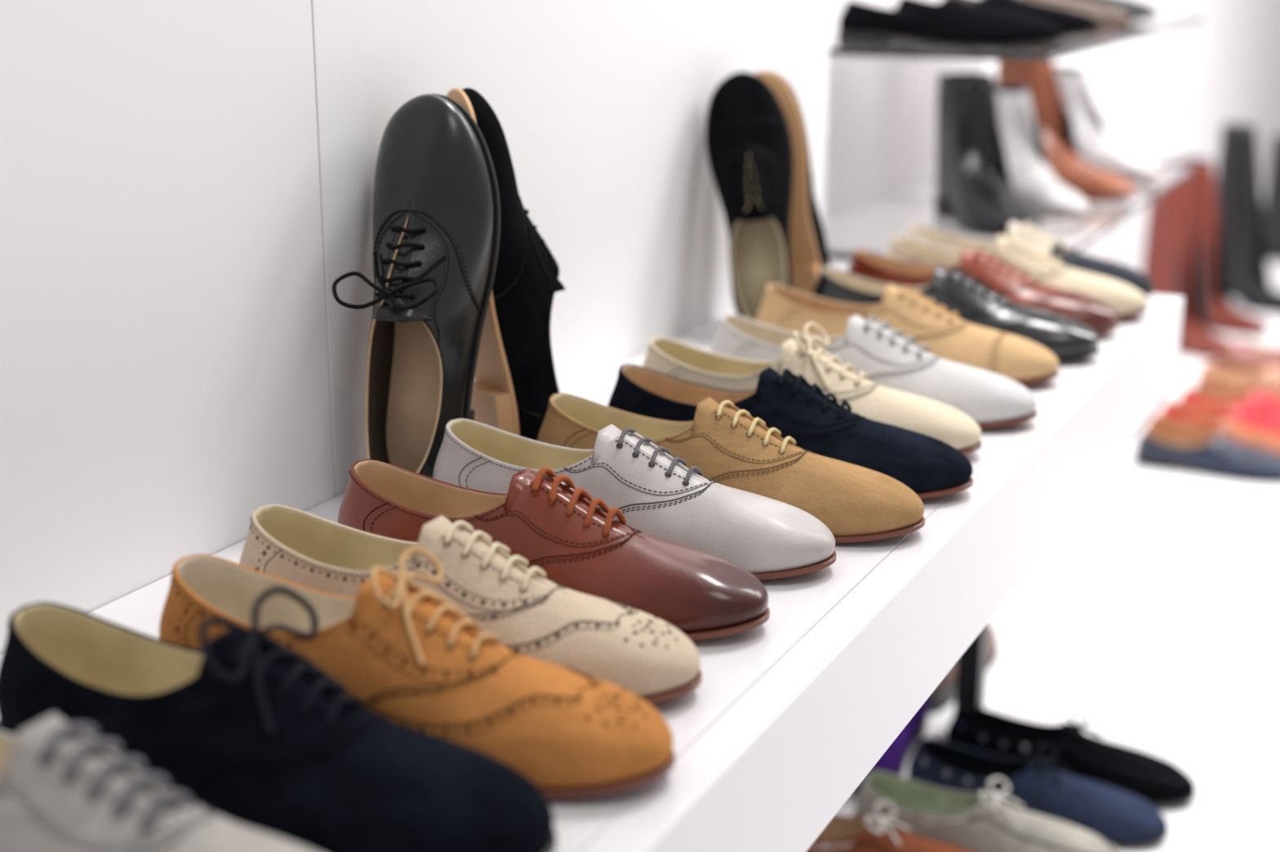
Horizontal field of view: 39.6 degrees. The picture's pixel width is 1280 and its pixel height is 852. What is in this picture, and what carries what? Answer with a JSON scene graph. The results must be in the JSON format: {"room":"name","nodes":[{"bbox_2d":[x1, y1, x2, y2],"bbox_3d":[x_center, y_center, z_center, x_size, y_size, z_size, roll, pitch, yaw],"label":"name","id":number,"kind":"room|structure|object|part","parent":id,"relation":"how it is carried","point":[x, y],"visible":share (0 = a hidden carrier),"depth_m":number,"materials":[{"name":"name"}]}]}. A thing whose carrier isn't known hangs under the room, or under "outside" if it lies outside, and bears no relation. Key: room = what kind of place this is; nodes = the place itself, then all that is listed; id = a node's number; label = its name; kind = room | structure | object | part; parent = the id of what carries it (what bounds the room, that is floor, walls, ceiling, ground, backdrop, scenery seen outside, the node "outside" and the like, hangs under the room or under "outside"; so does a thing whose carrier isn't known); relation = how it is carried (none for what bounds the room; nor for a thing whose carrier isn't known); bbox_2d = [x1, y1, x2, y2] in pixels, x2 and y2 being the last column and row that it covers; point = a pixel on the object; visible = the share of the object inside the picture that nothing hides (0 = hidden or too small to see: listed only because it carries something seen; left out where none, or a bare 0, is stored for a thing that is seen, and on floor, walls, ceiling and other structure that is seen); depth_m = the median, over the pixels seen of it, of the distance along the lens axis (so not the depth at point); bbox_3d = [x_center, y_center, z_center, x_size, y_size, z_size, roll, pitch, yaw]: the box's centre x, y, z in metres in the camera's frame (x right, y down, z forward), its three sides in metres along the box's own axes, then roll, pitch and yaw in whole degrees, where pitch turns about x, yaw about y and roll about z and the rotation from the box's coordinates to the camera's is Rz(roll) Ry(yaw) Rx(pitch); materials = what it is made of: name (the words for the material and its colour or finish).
{"room":"shoe store","nodes":[
{"label":"shoe store","id":0,"kind":"room"},
{"bbox_2d":[823,0,1279,271],"bbox_3d":[1.401,-1.702,4.508,0.080,2.600,6.142,7,17,25],"label":"wall","id":1,"kind":"structure","parent":0,"point":[1168,95],"depth_m":4.16,"materials":[{"name":"paint"}]},
{"bbox_2d":[823,166,1191,262],"bbox_3d":[0.513,-0.305,2.489,0.344,0.018,0.990,7,17,25],"label":"glass shelf","id":2,"kind":"object","parent":1,"relation":"attached to","point":[871,226],"visible":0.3,"depth_m":2.33,"materials":[{"name":"white"}]},
{"bbox_2d":[933,71,1041,237],"bbox_3d":[0.438,-0.344,2.246,0.080,0.186,0.261,-3,16,-12],"label":"boot","id":3,"kind":"object","parent":2,"relation":"on","point":[975,188],"visible":0.95,"depth_m":2.27,"materials":[{"name":"leather"}]},
{"bbox_2d":[995,84,1088,218],"bbox_3d":[0.522,-0.370,2.394,0.080,0.158,0.261,-5,16,-18],"label":"boot","id":4,"kind":"object","parent":2,"relation":"on","point":[1033,180],"visible":0.62,"depth_m":2.40,"materials":[{"name":"leather"}]},
{"bbox_2d":[995,60,1136,201],"bbox_3d":[0.602,-0.430,2.532,0.080,0.200,0.261,-11,19,-34],"label":"boot","id":5,"kind":"object","parent":2,"relation":"on","point":[1053,127],"visible":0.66,"depth_m":2.53,"materials":[{"name":"leather"}]},
{"bbox_2d":[1054,65,1158,179],"bbox_3d":[0.704,-0.471,2.759,0.080,0.158,0.261,-9,18,-29],"label":"boot","id":6,"kind":"object","parent":2,"relation":"on","point":[1095,146],"visible":0.56,"depth_m":2.76,"materials":[{"name":"leather"}]},
{"bbox_2d":[827,15,1203,64],"bbox_3d":[0.519,-0.538,2.450,0.334,0.018,1.040,7,17,25],"label":"glass shelf","id":7,"kind":"object","parent":1,"relation":"attached to","point":[900,51],"visible":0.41,"depth_m":2.05,"materials":[{"name":"white"}]},
{"bbox_2d":[836,0,1063,48],"bbox_3d":[0.358,-0.470,2.064,0.269,0.056,0.082,7,17,25],"label":"shoe","id":8,"kind":"object","parent":7,"relation":"on","point":[955,24],"visible":1,"depth_m":2.04,"materials":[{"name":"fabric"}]},
{"bbox_2d":[893,0,1100,37],"bbox_3d":[0.449,-0.523,2.257,0.269,0.056,0.082,7,17,25],"label":"shoe","id":9,"kind":"object","parent":7,"relation":"on","point":[1072,23],"visible":0.48,"depth_m":2.21,"materials":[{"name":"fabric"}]},
{"bbox_2d":[941,0,1131,28],"bbox_3d":[0.541,-0.577,2.450,0.269,0.056,0.082,7,17,25],"label":"shoe","id":10,"kind":"object","parent":7,"relation":"on","point":[1108,16],"visible":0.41,"depth_m":2.39,"materials":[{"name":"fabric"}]},
{"bbox_2d":[1087,0,1157,22],"bbox_3d":[0.632,-0.630,2.643,0.269,0.056,0.082,7,17,25],"label":"shoe","id":11,"kind":"object","parent":7,"relation":"on","point":[1137,10],"visible":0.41,"depth_m":2.58,"materials":[{"name":"leather"}]},
{"bbox_2d":[835,173,1279,851],"bbox_3d":[3.016,0.281,2.307,6.100,0.050,9.500,7,17,25],"label":"floor","id":12,"kind":"structure","parent":0,"point":[1153,614],"depth_m":2.25,"materials":[{"name":"white"}]},
{"bbox_2d":[0,267,1183,851],"bbox_3d":[-0.328,0.476,0.566,0.391,0.500,3.268,7,17,25],"label":"display shelf","id":13,"kind":"object","parent":12,"relation":"on","point":[788,714],"visible":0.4,"depth_m":1.01,"materials":[{"name":"white paint"}]},
{"bbox_2d":[0,712,316,851],"bbox_3d":[-0.217,0.149,0.669,0.276,0.076,0.084,6,17,21],"label":"shoe","id":14,"kind":"object","parent":13,"relation":"on","point":[64,788],"visible":1,"depth_m":0.65,"materials":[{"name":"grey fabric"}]},
{"bbox_2d":[0,586,556,851],"bbox_3d":[-0.164,0.118,0.751,0.284,0.091,0.087,8,17,26],"label":"shoe","id":15,"kind":"object","parent":13,"relation":"on","point":[254,734],"visible":0.94,"depth_m":0.72,"materials":[{"name":"fabric"}]},
{"bbox_2d":[332,93,500,478],"bbox_3d":[-0.146,-0.078,1.144,0.087,0.261,0.102,5,16,17],"label":"shoe","id":16,"kind":"object","parent":13,"relation":"on","point":[436,219],"visible":0.87,"depth_m":1.14,"materials":[{"name":"leather"}]},
{"bbox_2d":[159,546,675,799],"bbox_3d":[-0.111,0.102,0.823,0.276,0.085,0.084,8,17,25],"label":"shoe","id":17,"kind":"object","parent":13,"relation":"on","point":[416,661],"visible":0.84,"depth_m":0.79,"materials":[{"name":"brown leather"}]},
{"bbox_2d":[239,504,702,704],"bbox_3d":[-0.094,0.084,0.909,0.269,0.074,0.082,7,17,25],"label":"shoe","id":18,"kind":"object","parent":13,"relation":"on","point":[637,652],"visible":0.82,"depth_m":0.88,"materials":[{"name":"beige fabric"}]},
{"bbox_2d":[445,88,565,440],"bbox_3d":[-0.091,-0.101,1.224,0.076,0.262,0.080,-9,18,-29],"label":"shoe","id":19,"kind":"object","parent":13,"relation":"on","point":[515,379],"visible":0.67,"depth_m":1.20,"materials":[{"name":"fabric"}]},
{"bbox_2d":[337,459,769,640],"bbox_3d":[-0.056,0.061,0.987,0.268,0.077,0.082,6,17,21],"label":"shoe","id":20,"kind":"object","parent":13,"relation":"on","point":[557,527],"visible":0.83,"depth_m":0.96,"materials":[{"name":"leather"}]},
{"bbox_2d":[432,418,836,580],"bbox_3d":[-0.009,0.037,1.079,0.269,0.074,0.082,7,17,25],"label":"shoe","id":21,"kind":"object","parent":13,"relation":"on","point":[657,495],"visible":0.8,"depth_m":1.05,"materials":[{"name":"grey leather"}]},
{"bbox_2d":[537,392,924,543],"bbox_3d":[0.053,0.019,1.143,0.269,0.074,0.082,7,17,25],"label":"shoe","id":22,"kind":"object","parent":13,"relation":"on","point":[731,447],"visible":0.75,"depth_m":1.11,"materials":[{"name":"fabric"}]},
{"bbox_2d":[705,71,793,321],"bbox_3d":[0.100,-0.201,1.629,0.082,0.239,0.076,1,15,2],"label":"shoe","id":23,"kind":"object","parent":13,"relation":"on","point":[748,140],"visible":0.86,"depth_m":1.62,"materials":[{"name":"leather"}]},
{"bbox_2d":[607,364,973,499],"bbox_3d":[0.098,-0.003,1.223,0.269,0.074,0.082,7,17,25],"label":"shoe","id":24,"kind":"object","parent":13,"relation":"on","point":[931,467],"visible":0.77,"depth_m":1.19,"materials":[{"name":"blue fabric"}]},
{"bbox_2d":[753,71,830,295],"bbox_3d":[0.143,-0.222,1.707,0.091,0.237,0.068,7,17,25],"label":"shoe","id":25,"kind":"object","parent":13,"relation":"on","point":[809,252],"visible":0.42,"depth_m":1.68,"materials":[{"name":"leather"}]},
{"bbox_2d":[641,322,982,454],"bbox_3d":[0.120,-0.032,1.308,0.269,0.084,0.082,7,17,25],"label":"shoe","id":26,"kind":"object","parent":13,"relation":"on","point":[871,400],"visible":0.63,"depth_m":1.28,"materials":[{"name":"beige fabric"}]},
{"bbox_2d":[710,314,1037,429],"bbox_3d":[0.178,-0.050,1.391,0.269,0.074,0.082,7,17,25],"label":"shoe","id":27,"kind":"object","parent":13,"relation":"on","point":[889,359],"visible":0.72,"depth_m":1.36,"materials":[{"name":"grey leather"}]},
{"bbox_2d":[755,284,1058,385],"bbox_3d":[0.223,-0.083,1.515,0.269,0.073,0.082,7,17,25],"label":"shoe","id":28,"kind":"object","parent":13,"relation":"on","point":[948,337],"visible":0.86,"depth_m":1.49,"materials":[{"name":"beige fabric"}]},
{"bbox_2d":[811,265,1099,362],"bbox_3d":[0.279,-0.106,1.598,0.269,0.073,0.082,7,17,25],"label":"shoe","id":29,"kind":"object","parent":13,"relation":"on","point":[1068,339],"visible":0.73,"depth_m":1.57,"materials":[{"name":"black leather"}]},
{"bbox_3d":[0.366,0.117,1.922,0.027,0.470,0.027,7,17,25],"label":"support leg","id":30,"kind":"part","parent":13,"relation":"part of","materials":[{"name":"black metal"}]},
{"bbox_2d":[846,247,1118,334],"bbox_3d":[0.320,-0.133,1.692,0.269,0.073,0.082,7,17,25],"label":"shoe","id":31,"kind":"object","parent":13,"relation":"on","point":[1096,315],"visible":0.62,"depth_m":1.66,"materials":[{"name":"brown leather"}]},
{"bbox_2d":[885,235,1147,319],"bbox_3d":[0.368,-0.152,1.764,0.269,0.074,0.082,7,17,25],"label":"shoe","id":32,"kind":"object","parent":13,"relation":"on","point":[1126,301],"visible":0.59,"depth_m":1.73,"materials":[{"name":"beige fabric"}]},
{"bbox_2d":[904,221,1153,297],"bbox_3d":[0.397,-0.175,1.847,0.269,0.073,0.082,7,17,25],"label":"shoe","id":33,"kind":"object","parent":13,"relation":"on","point":[1075,260],"visible":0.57,"depth_m":1.82,"materials":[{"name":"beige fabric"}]},
{"bbox_2d":[806,800,971,851],"bbox_3d":[0.219,0.393,1.679,0.269,0.068,0.082,7,17,25],"label":"brown moccasin","id":34,"kind":"object","parent":12,"relation":"on","point":[868,833],"visible":0.55,"depth_m":1.66,"materials":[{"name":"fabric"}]},
{"bbox_2d":[853,697,928,793],"bbox_3d":[0.266,0.316,1.914,0.055,0.092,0.211,6,17,22],"label":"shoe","id":35,"kind":"object","parent":12,"relation":"on","point":[893,762],"visible":0.17,"depth_m":1.89,"materials":[{"name":"fabric"}]},
{"bbox_2d":[926,622,997,714],"bbox_3d":[0.377,0.164,2.110,0.080,0.279,0.261,7,17,23],"label":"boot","id":36,"kind":"object","parent":12,"relation":"on","point":[944,695],"visible":0.08,"depth_m":2.05,"materials":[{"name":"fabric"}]},
{"bbox_2d":[853,770,1119,851],"bbox_3d":[0.336,0.380,1.726,0.269,0.068,0.082,8,17,27],"label":"grey moccasin","id":37,"kind":"object","parent":12,"relation":"on","point":[973,822],"visible":0.94,"depth_m":1.71,"materials":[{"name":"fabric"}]},
{"bbox_2d":[906,737,1168,846],"bbox_3d":[0.399,0.360,1.798,0.269,0.068,0.082,9,18,28],"label":"navy moccasin","id":38,"kind":"object","parent":12,"relation":"on","point":[1122,818],"visible":0.92,"depth_m":1.77,"materials":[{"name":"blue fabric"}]},
{"bbox_2d":[945,703,1195,807],"bbox_3d":[0.451,0.338,1.878,0.269,0.068,0.082,9,18,29],"label":"black moccasin","id":39,"kind":"object","parent":12,"relation":"on","point":[1153,779],"visible":0.86,"depth_m":1.85,"materials":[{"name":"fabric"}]},
{"bbox_2d":[1141,161,1235,359],"bbox_3d":[1.173,-0.351,3.764,0.086,0.391,0.263,-11,19,-34],"label":"boot","id":40,"kind":"object","parent":12,"relation":"on","point":[1170,255],"visible":0.73,"depth_m":3.78,"materials":[{"name":"leather"}]},
{"bbox_2d":[1133,428,1279,483],"bbox_3d":[0.956,0.045,2.944,0.269,0.064,0.082,7,17,25],"label":"loafer","id":41,"kind":"object","parent":12,"relation":"on","point":[1220,456],"visible":1,"depth_m":2.92,"materials":[{"name":"leather"}]},
{"bbox_2d":[1144,413,1279,454],"bbox_3d":[0.999,0.018,3.041,0.269,0.064,0.082,7,17,25],"label":"loafer","id":42,"kind":"object","parent":12,"relation":"on","point":[1235,431],"visible":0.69,"depth_m":3.02,"materials":[{"name":"leather"}]},
{"bbox_2d":[1159,399,1279,435],"bbox_3d":[1.052,-0.007,3.135,0.269,0.064,0.082,7,17,25],"label":"loafer","id":43,"kind":"object","parent":12,"relation":"on","point":[1242,415],"visible":0.63,"depth_m":3.12,"materials":[{"name":"leather"}]},
{"bbox_2d":[1177,157,1267,333],"bbox_3d":[1.303,-0.405,3.993,0.086,0.372,0.263,-13,20,-39],"label":"boot","id":44,"kind":"object","parent":12,"relation":"on","point":[1220,316],"visible":0.66,"depth_m":4.00,"materials":[{"name":"leather"}]},
{"bbox_2d":[1178,386,1279,417],"bbox_3d":[1.113,-0.032,3.224,0.269,0.064,0.082,7,17,25],"label":"loafer","id":45,"kind":"object","parent":12,"relation":"on","point":[1259,402],"visible":0.6,"depth_m":3.23,"materials":[{"name":"leather"}]},
{"bbox_2d":[1194,374,1279,399],"bbox_3d":[1.170,-0.057,3.315,0.269,0.064,0.082,7,17,25],"label":"loafer","id":46,"kind":"object","parent":12,"relation":"on","point":[1269,387],"visible":0.58,"depth_m":3.33,"materials":[{"name":"leather"}]},
{"bbox_2d":[1197,361,1279,382],"bbox_3d":[1.209,-0.085,3.414,0.269,0.064,0.082,7,17,25],"label":"loafer","id":47,"kind":"object","parent":12,"relation":"on","point":[1211,369],"visible":0.56,"depth_m":3.43,"materials":[{"name":"leather"}]},
{"bbox_2d":[1213,351,1279,369],"bbox_3d":[1.266,-0.110,3.506,0.269,0.064,0.082,7,17,25],"label":"loafer","id":48,"kind":"object","parent":12,"relation":"on","point":[1224,358],"visible":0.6,"depth_m":3.53,"materials":[{"name":"leather"}]},
{"bbox_2d":[1215,123,1279,313],"bbox_3d":[1.470,-0.489,4.194,0.263,0.428,0.086,14,21,41],"label":"boot","id":49,"kind":"object","parent":12,"relation":"on","point":[1237,179],"visible":0.83,"depth_m":4.21,"materials":[{"name":"leather"}]},
{"bbox_2d":[1231,339,1279,359],"bbox_3d":[1.337,-0.137,3.601,0.269,0.064,0.082,7,17,25],"label":"shoe","id":50,"kind":"object","parent":12,"relation":"on","point":[1242,348],"visible":0.57,"depth_m":3.63,"materials":[{"name":"leather"}]},
{"bbox_2d":[1262,135,1279,260],"bbox_3d":[1.807,-0.605,4.790,0.261,0.335,0.080,14,21,41],"label":"boot","id":51,"kind":"object","parent":12,"relation":"on","point":[1271,209],"visible":0.86,"depth_m":4.84,"materials":[{"name":"leather"}]},
{"bbox_3d":[-0.591,-0.553,0.351,0.101,2.600,3.358,7,17,25],"label":"backing","id":52,"kind":"object","parent":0,"visible":0},
{"bbox_2d":[0,0,334,654],"bbox_3d":[-0.740,-0.435,-0.079,0.018,2.600,2.425,7,17,25],"label":"panel","id":53,"kind":"object","parent":52,"relation":"attached to","point":[164,370],"visible":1,"depth_m":0.99,"materials":[{"name":"white paint"}]},
{"bbox_2d":[311,0,829,497],"bbox_3d":[-0.007,-0.837,1.378,0.018,2.600,0.931,7,17,25],"label":"panel","id":54,"kind":"object","parent":52,"relation":"attached to","point":[600,107],"visible":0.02,"depth_m":1.45,"materials":[{"name":"white paint"}]}
]}

